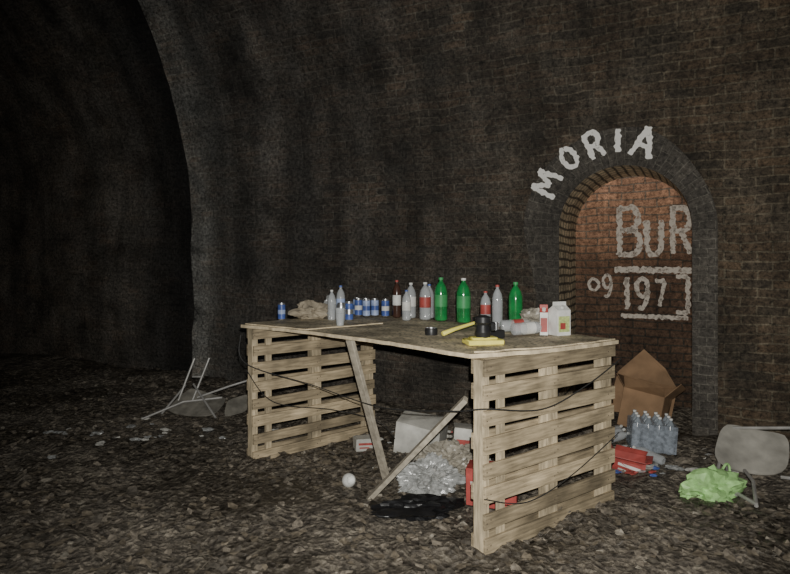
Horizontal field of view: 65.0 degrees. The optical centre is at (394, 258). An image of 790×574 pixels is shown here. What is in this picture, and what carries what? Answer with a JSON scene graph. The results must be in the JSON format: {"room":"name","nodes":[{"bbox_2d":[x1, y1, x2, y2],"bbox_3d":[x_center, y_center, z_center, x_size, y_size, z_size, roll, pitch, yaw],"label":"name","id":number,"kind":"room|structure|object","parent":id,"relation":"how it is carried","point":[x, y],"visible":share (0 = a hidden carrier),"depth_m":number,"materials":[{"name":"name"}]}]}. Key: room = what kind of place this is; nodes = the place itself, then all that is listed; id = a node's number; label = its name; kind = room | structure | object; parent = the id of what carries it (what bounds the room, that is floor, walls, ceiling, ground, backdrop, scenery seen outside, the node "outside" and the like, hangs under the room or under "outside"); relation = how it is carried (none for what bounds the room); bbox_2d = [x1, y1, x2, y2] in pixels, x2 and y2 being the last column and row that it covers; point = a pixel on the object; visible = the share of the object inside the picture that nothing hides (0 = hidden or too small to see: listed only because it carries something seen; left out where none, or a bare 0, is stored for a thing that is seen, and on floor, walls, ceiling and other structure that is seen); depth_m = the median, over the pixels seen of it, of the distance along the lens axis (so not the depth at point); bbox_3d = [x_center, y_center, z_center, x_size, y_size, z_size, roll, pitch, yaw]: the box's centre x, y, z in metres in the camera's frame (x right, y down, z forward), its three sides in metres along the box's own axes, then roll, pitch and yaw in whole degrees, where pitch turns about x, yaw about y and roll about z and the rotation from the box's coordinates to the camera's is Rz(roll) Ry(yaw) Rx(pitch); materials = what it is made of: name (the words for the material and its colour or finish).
{"room":"abandoned railway tunnel","nodes":[
{"label":"abandoned railway tunnel","id":0,"kind":"room"},
{"bbox_2d":[0,67,789,441],"bbox_3d":[-1.994,-0.018,7.517,27.001,3.056,0.416,0,0,27],"label":"wall","id":1,"kind":"structure","parent":0,"point":[152,255],"depth_m":6.67,"materials":[{"name":"brick"}]},
{"bbox_2d":[523,127,717,435],"bbox_3d":[1.921,0.182,5.442,1.620,2.656,0.094,0,0,27],"label":"brick arch","id":2,"kind":"object","parent":1,"relation":"attached to","point":[542,214],"visible":0.87,"depth_m":5.22,"materials":[{"name":"grey brick"}]},
{"bbox_2d":[531,126,652,199],"bbox_3d":[1.724,-0.845,5.514,1.061,0.602,0.055,0,0,28],"label":"graffiti","id":3,"kind":"object","parent":2,"relation":"attached to","point":[646,132],"visible":1,"depth_m":5.51,"materials":[{"name":"white paint"}]},
{"bbox_2d":[559,165,691,412],"bbox_3d":[2.170,0.340,5.780,1.120,2.340,0.828,0,0,27],"label":"wall niche","id":4,"kind":"object","parent":1,"relation":"in","point":[588,243],"visible":0.65,"depth_m":6.12,"materials":[{"name":"brick"}]},
{"bbox_2d":[587,204,691,319],"bbox_3d":[2.402,0.024,6.120,0.982,1.142,0.001,0,0,27],"label":"graffiti","id":5,"kind":"object","parent":4,"relation":"attached to","point":[673,208],"depth_m":6.08,"materials":[{"name":"beige paint"}]},
{"bbox_2d":[0,0,789,159],"bbox_3d":[-3.975,-2.681,3.595,26.999,4.582,8.948,0,0,27],"label":"ceiling","id":6,"kind":"structure","parent":0,"point":[76,75],"depth_m":6.48,"materials":[{"name":"brick"}]},
{"bbox_2d":[0,353,789,573],"bbox_3d":[-3.905,1.468,3.733,26.999,0.211,10.200,0,0,27],"label":"floor","id":7,"kind":"structure","parent":0,"point":[265,497],"depth_m":3.82,"materials":[{"name":"brown gravel"}]},
{"bbox_2d":[247,328,375,458],"bbox_3d":[-0.644,1.016,5.028,1.188,1.005,0.107,0,0,-42],"label":"wooden pallet","id":8,"kind":"object","parent":7,"relation":"on","point":[315,438],"visible":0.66,"depth_m":4.89,"materials":[{"name":"brown wood"}]},
{"bbox_2d":[246,369,394,437],"bbox_3d":[-0.565,1.085,4.756,1.106,0.554,0.279,0,0,-8],"label":"cable","id":9,"kind":"object","parent":8,"relation":"hanging from","point":[246,369],"visible":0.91,"depth_m":4.75,"materials":[{"name":"black rubber"}]},
{"bbox_2d":[241,314,618,358],"bbox_3d":[0.158,0.503,4.303,2.487,0.022,1.294,0,0,43],"label":"tabletop","id":10,"kind":"object","parent":8,"relation":"on","point":[405,332],"visible":0.67,"depth_m":3.94,"materials":[{"name":"brown wood"}]},
{"bbox_2d":[245,314,382,329],"bbox_3d":[-0.478,0.487,4.839,0.756,0.008,1.128,0,0,42],"label":"plywood offcut","id":11,"kind":"object","parent":10,"relation":"on","point":[327,321],"visible":0.84,"depth_m":4.65,"materials":[{"name":"brown wood"}]},
{"bbox_2d":[278,303,284,319],"bbox_3d":[-0.900,0.415,4.920,0.060,0.135,0.060,0,0,0],"label":"drink can","id":12,"kind":"object","parent":11,"relation":"on","point":[281,306],"visible":1,"depth_m":4.89,"materials":[{"name":"metal"}]},
{"bbox_2d":[288,300,329,318],"bbox_3d":[-0.698,0.405,5.026,0.351,0.155,0.201,0,0,-17],"label":"paper bag","id":13,"kind":"object","parent":11,"relation":"on","point":[307,309],"visible":1,"depth_m":4.97,"materials":[{"name":"beige paper"}]},
{"bbox_2d":[324,295,336,315],"bbox_3d":[-0.530,0.390,5.238,0.156,0.183,0.205,0,0,16],"label":"bottle","id":14,"kind":"object","parent":11,"relation":"on","point":[330,300],"visible":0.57,"depth_m":5.18,"materials":[{"name":"white plastic"}]},
{"bbox_2d":[336,285,344,307],"bbox_3d":[-0.440,0.348,5.020,0.072,0.270,0.072,0,0,0],"label":"clear plastic bottle","id":15,"kind":"object","parent":11,"relation":"on","point":[338,300],"visible":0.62,"depth_m":5.00,"materials":[{"name":"plastic"}]},
{"bbox_2d":[337,302,344,322],"bbox_3d":[-0.410,0.408,4.720,0.066,0.150,0.066,0,0,0],"label":"bottle","id":16,"kind":"object","parent":11,"relation":"on","point":[340,306],"visible":1,"depth_m":4.69,"materials":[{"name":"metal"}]},
{"bbox_2d":[345,301,352,320],"bbox_3d":[-0.360,0.408,4.860,0.066,0.150,0.066,0,0,0],"label":"drink can","id":17,"kind":"object","parent":11,"relation":"on","point":[348,304],"visible":0.98,"depth_m":4.83,"materials":[{"name":"metal"}]},
{"bbox_2d":[353,297,359,314],"bbox_3d":[-0.330,0.408,5.360,0.066,0.150,0.066,0,0,0],"label":"drink can","id":18,"kind":"object","parent":11,"relation":"on","point":[354,297],"visible":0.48,"depth_m":5.34,"materials":[{"name":"metal"}]},
{"bbox_2d":[355,298,361,315],"bbox_3d":[-0.310,0.408,5.260,0.066,0.150,0.066,0,0,0],"label":"drink can","id":19,"kind":"object","parent":11,"relation":"on","point":[358,301],"visible":0.95,"depth_m":5.23,"materials":[{"name":"metal"}]},
{"bbox_2d":[362,298,369,316],"bbox_3d":[-0.240,0.408,5.200,0.066,0.150,0.066,0,0,0],"label":"drink can","id":20,"kind":"object","parent":10,"relation":"on","point":[365,302],"visible":1,"depth_m":5.17,"materials":[{"name":"metal"}]},
{"bbox_2d":[371,298,378,315],"bbox_3d":[-0.170,0.408,5.240,0.066,0.150,0.066,0,0,0],"label":"drink can","id":21,"kind":"object","parent":10,"relation":"on","point":[374,301],"visible":1,"depth_m":5.21,"materials":[{"name":"metal"}]},
{"bbox_2d":[381,299,388,316],"bbox_3d":[-0.080,0.408,5.180,0.066,0.150,0.066,0,0,0],"label":"drink can","id":22,"kind":"object","parent":10,"relation":"on","point":[385,302],"visible":1,"depth_m":5.15,"materials":[{"name":"metal"}]},
{"bbox_2d":[392,280,400,317],"bbox_3d":[0.015,0.328,5.120,0.072,0.310,0.072,0,0,0],"label":"soda bottle","id":23,"kind":"object","parent":10,"relation":"on","point":[396,295],"visible":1,"depth_m":5.09,"materials":[{"name":"plastic"}]},
{"bbox_2d":[402,290,410,310],"bbox_3d":[0.090,0.363,4.880,0.070,0.240,0.070,0,0,0],"label":"clear plastic bottle","id":24,"kind":"object","parent":10,"relation":"on","point":[406,306],"visible":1,"depth_m":4.85,"materials":[{"name":"plastic"}]},
{"bbox_2d":[406,283,415,306],"bbox_3d":[0.130,0.338,5.080,0.086,0.290,0.086,0,0,0],"label":"clear plastic bottle","id":25,"kind":"object","parent":10,"relation":"on","point":[412,299],"visible":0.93,"depth_m":5.04,"materials":[{"name":"plastic"}]},
{"bbox_2d":[419,282,430,307],"bbox_3d":[0.240,0.333,4.930,0.092,0.300,0.092,0,0,0],"label":"clear plastic bottle","id":26,"kind":"object","parent":10,"relation":"on","point":[424,302],"visible":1,"depth_m":4.89,"materials":[{"name":"plastic"}]},
{"bbox_2d":[238,335,620,411],"bbox_3d":[-0.026,0.750,3.772,2.646,0.382,0.974,0,0,19],"label":"cable","id":27,"kind":"object","parent":10,"relation":"hanging from","point":[240,335],"visible":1,"depth_m":3.59,"materials":[{"name":"black rubber"}]},
{"bbox_2d":[425,327,437,334],"bbox_3d":[0.235,0.469,4.020,0.084,0.045,0.084,0,0,0],"label":"ashtray","id":28,"kind":"object","parent":10,"relation":"on","point":[428,330],"visible":1,"depth_m":3.99,"materials":[{"name":"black metal"}]},
{"bbox_2d":[434,277,447,320],"bbox_3d":[0.360,0.313,4.860,0.104,0.340,0.104,0,0,0],"label":"soda bottle","id":29,"kind":"object","parent":10,"relation":"on","point":[440,293],"visible":1,"depth_m":4.82,"materials":[{"name":"green plastic"}]},
{"bbox_2d":[441,317,475,335],"bbox_3d":[0.422,0.418,3.861,0.316,0.105,0.140,0,0,-28],"label":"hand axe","id":30,"kind":"object","parent":10,"relation":"on","point":[448,331],"visible":0.58,"depth_m":3.82,"materials":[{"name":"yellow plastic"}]},
{"bbox_2d":[456,278,470,322],"bbox_3d":[0.520,0.313,4.700,0.108,0.340,0.108,0,0,0],"label":"soda bottle","id":31,"kind":"object","parent":10,"relation":"on","point":[463,297],"visible":0.99,"depth_m":4.66,"materials":[{"name":"green plastic"}]},
{"bbox_2d":[480,291,490,313],"bbox_3d":[0.660,0.358,4.520,0.076,0.250,0.076,0,0,0],"label":"clear plastic bottle","id":32,"kind":"object","parent":10,"relation":"on","point":[484,308],"visible":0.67,"depth_m":4.49,"materials":[{"name":"plastic"}]},
{"bbox_2d":[491,322,504,337],"bbox_3d":[0.600,0.435,3.800,0.120,0.095,0.090,0,0,-23],"label":"torch","id":33,"kind":"object","parent":10,"relation":"on","point":[499,333],"visible":0.56,"depth_m":3.77,"materials":[{"name":"black plastic"}]},
{"bbox_2d":[509,282,522,326],"bbox_3d":[0.860,0.323,4.420,0.100,0.320,0.100,0,0,0],"label":"soda bottle","id":34,"kind":"object","parent":10,"relation":"on","point":[515,295],"visible":0.84,"depth_m":4.38,"materials":[{"name":"green plastic"}]},
{"bbox_2d":[511,319,523,330],"bbox_3d":[0.824,0.440,4.111,0.251,0.085,0.080,0,0,-5],"label":"clear plastic bottle","id":35,"kind":"object","parent":10,"relation":"on","point":[517,327],"visible":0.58,"depth_m":4.08,"materials":[{"name":"plastic"}]},
{"bbox_2d":[521,321,536,334],"bbox_3d":[0.857,0.440,3.943,0.251,0.085,0.080,0,0,-20],"label":"clear plastic bottle","id":36,"kind":"object","parent":10,"relation":"on","point":[526,327],"visible":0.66,"depth_m":3.92,"materials":[{"name":"plastic"}]},
{"bbox_2d":[513,307,548,331],"bbox_3d":[0.966,0.403,4.210,0.396,0.164,0.271,0,0,-29],"label":"plastic bag","id":37,"kind":"object","parent":10,"relation":"on","point":[531,314],"visible":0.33,"depth_m":4.10,"materials":[{"name":"white plastic"}]},
{"bbox_2d":[540,305,547,334],"bbox_3d":[0.950,0.388,3.956,0.052,0.193,0.058,0,0,10],"label":"juice carton","id":38,"kind":"object","parent":10,"relation":"on","point":[543,308],"visible":1,"depth_m":3.94,"materials":[{"name":"white cardboard"}]},
{"bbox_2d":[474,335,614,352],"bbox_3d":[0.811,0.487,3.606,1.061,0.008,0.353,0,0,-34],"label":"plywood offcut","id":39,"kind":"object","parent":10,"relation":"on","point":[552,341],"visible":0.83,"depth_m":3.59,"materials":[{"name":"beige wood"}]},
{"bbox_2d":[462,315,503,345],"bbox_3d":[0.500,0.401,3.520,0.210,0.164,0.130,0,0,-12],"label":"lantern","id":40,"kind":"object","parent":39,"relation":"on","point":[483,337],"visible":1,"depth_m":3.48,"materials":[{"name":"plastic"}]},
{"bbox_2d":[548,301,570,335],"bbox_3d":[1.051,0.378,3.959,0.107,0.212,0.092,0,0,-25],"label":"juice carton","id":41,"kind":"object","parent":39,"relation":"on","point":[559,314],"visible":1,"depth_m":3.93,"materials":[{"name":"white cardboard"}]},
{"bbox_2d":[353,434,373,451],"bbox_3d":[-0.241,1.484,5.000,0.178,0.101,0.135,0,0,-15],"label":"carton","id":42,"kind":"object","parent":7,"relation":"on","point":[360,442],"visible":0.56,"depth_m":4.94,"materials":[{"name":"white cardboard"}]},
{"bbox_2d":[346,340,388,479],"bbox_3d":[-0.172,1.025,4.135,0.055,1.019,0.385,0,0,41],"label":"prop","id":43,"kind":"object","parent":7,"relation":"on","point":[351,345],"visible":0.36,"depth_m":4.11,"materials":[{"name":"beige wood"}]},
{"bbox_2d":[43,417,738,476],"bbox_3d":[-0.276,1.499,5.036,5.593,0.090,1.404,0,0,8],"label":"paper litter","id":44,"kind":"object","parent":7,"relation":"on","point":[654,466],"visible":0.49,"depth_m":4.91,"materials":[{"name":"paper"}]},
{"bbox_2d":[0,364,789,573],"bbox_3d":[-1.426,1.482,4.609,10.668,0.172,4.451,0,0,27],"label":"rubble","id":45,"kind":"object","parent":7,"relation":"on","point":[599,554],"visible":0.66,"depth_m":3.63,"materials":[{"name":"brown stone"}]},
{"bbox_2d":[142,358,247,419],"bbox_3d":[-1.870,1.228,5.926,0.949,0.523,0.391,0,0,0],"label":"folding chair","id":46,"kind":"object","parent":45,"relation":"on","point":[193,402],"visible":0.98,"depth_m":5.93,"materials":[{"name":"metal"}]},
{"bbox_2d":[342,473,355,487],"bbox_3d":[-0.305,1.457,4.083,0.091,0.094,0.099,0,0,-33],"label":"ball","id":47,"kind":"object","parent":45,"relation":"on","point":[348,480],"visible":1,"depth_m":4.06,"materials":[{"name":"white plastic"}]},
{"bbox_2d":[396,452,465,495],"bbox_3d":[0.233,1.385,4.035,0.516,0.224,0.346,0,0,-11],"label":"plastic bag","id":48,"kind":"object","parent":45,"relation":"on","point":[431,474],"visible":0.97,"depth_m":3.96,"materials":[{"name":"plastic"}]},
{"bbox_2d":[413,438,491,475],"bbox_3d":[0.398,1.383,4.343,0.688,0.262,0.400,0,0,-11],"label":"plastic bag","id":49,"kind":"object","parent":45,"relation":"on","point":[458,456],"visible":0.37,"depth_m":4.27,"materials":[{"name":"beige plastic"}]},
{"bbox_2d":[369,493,464,520],"bbox_3d":[0.142,1.461,3.676,0.590,0.117,0.351,0,0,-6],"label":"bag","id":50,"kind":"object","parent":7,"relation":"on","point":[410,507],"visible":1,"depth_m":3.61,"materials":[{"name":"black plastic"}]},
{"bbox_2d":[366,396,467,500],"bbox_3d":[0.115,1.147,3.680,0.705,0.742,0.056,0,0,32],"label":"prop","id":51,"kind":"object","parent":7,"relation":"on","point":[462,402],"visible":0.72,"depth_m":3.64,"materials":[{"name":"brown wood"}]},
{"bbox_2d":[393,411,448,452],"bbox_3d":[0.210,1.400,4.923,0.399,0.324,0.289,0,0,18],"label":"carton","id":52,"kind":"object","parent":7,"relation":"on","point":[411,427],"visible":0.57,"depth_m":4.83,"materials":[{"name":"white cardboard"}]},
{"bbox_2d":[452,422,490,459],"bbox_3d":[0.581,1.392,4.687,0.308,0.283,0.246,0,0,4],"label":"carton","id":53,"kind":"object","parent":7,"relation":"on","point":[462,432],"visible":0.25,"depth_m":4.59,"materials":[{"name":"white cardboard"}]},
{"bbox_2d":[466,460,517,508],"bbox_3d":[0.601,1.381,3.800,0.312,0.233,0.198,0,0,15],"label":"carton","id":54,"kind":"object","parent":7,"relation":"on","point":[470,467],"visible":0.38,"depth_m":3.75,"materials":[{"name":"red cardboard"}]},
{"bbox_2d":[471,344,614,554],"bbox_3d":[0.879,1.016,3.536,1.149,1.005,0.107,0,0,-37],"label":"wooden pallet","id":55,"kind":"object","parent":7,"relation":"on","point":[541,468],"visible":0.99,"depth_m":3.42,"materials":[{"name":"brown wood"}]},
{"bbox_2d":[484,432,619,503],"bbox_3d":[0.913,1.175,3.451,1.140,0.236,0.016,0,0,-36],"label":"cable","id":56,"kind":"object","parent":55,"relation":"attached to","point":[618,432],"visible":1,"depth_m":3.44,"materials":[{"name":"black rubber"}]},
{"bbox_2d":[611,444,652,472],"bbox_3d":[1.706,1.471,4.485,0.297,0.203,0.228,0,0,25],"label":"carton","id":57,"kind":"object","parent":7,"relation":"on","point":[626,458],"visible":0.66,"depth_m":4.49,"materials":[{"name":"red cardboard"}]},
{"bbox_2d":[611,350,675,416],"bbox_3d":[2.236,1.118,5.614,0.582,0.592,0.123,0,0,24],"label":"flap","id":58,"kind":"object","parent":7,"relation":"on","point":[644,366],"visible":0.5,"depth_m":5.63,"materials":[{"name":"brown cardboard"}]},
{"bbox_2d":[617,373,685,426],"bbox_3d":[2.170,1.236,5.265,0.541,0.531,0.466,0,0,38],"label":"cardboard box","id":59,"kind":"object","parent":7,"relation":"on","point":[641,395],"visible":0.77,"depth_m":5.17,"materials":[{"name":"brown cardboard"}]},
{"bbox_2d":[626,409,677,454],"bbox_3d":[2.008,1.351,4.858,0.341,0.294,0.247,0,0,12],"label":"pack","id":60,"kind":"object","parent":7,"relation":"on","point":[655,434],"visible":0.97,"depth_m":4.75},
{"bbox_2d":[678,463,746,502],"bbox_3d":[2.030,1.423,3.973,0.440,0.228,0.318,0,0,-36],"label":"bag","id":61,"kind":"object","parent":7,"relation":"on","point":[711,483],"visible":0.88,"depth_m":3.89,"materials":[{"name":"green plastic"}]},
{"bbox_2d":[715,425,789,507],"bbox_3d":[2.647,1.301,4.148,0.997,0.404,0.828,0,0,0],"label":"plastic chair","id":62,"kind":"object","parent":7,"relation":"on","point":[748,450],"visible":0.97,"depth_m":4.36,"materials":[{"name":"plastic"}]}
]}

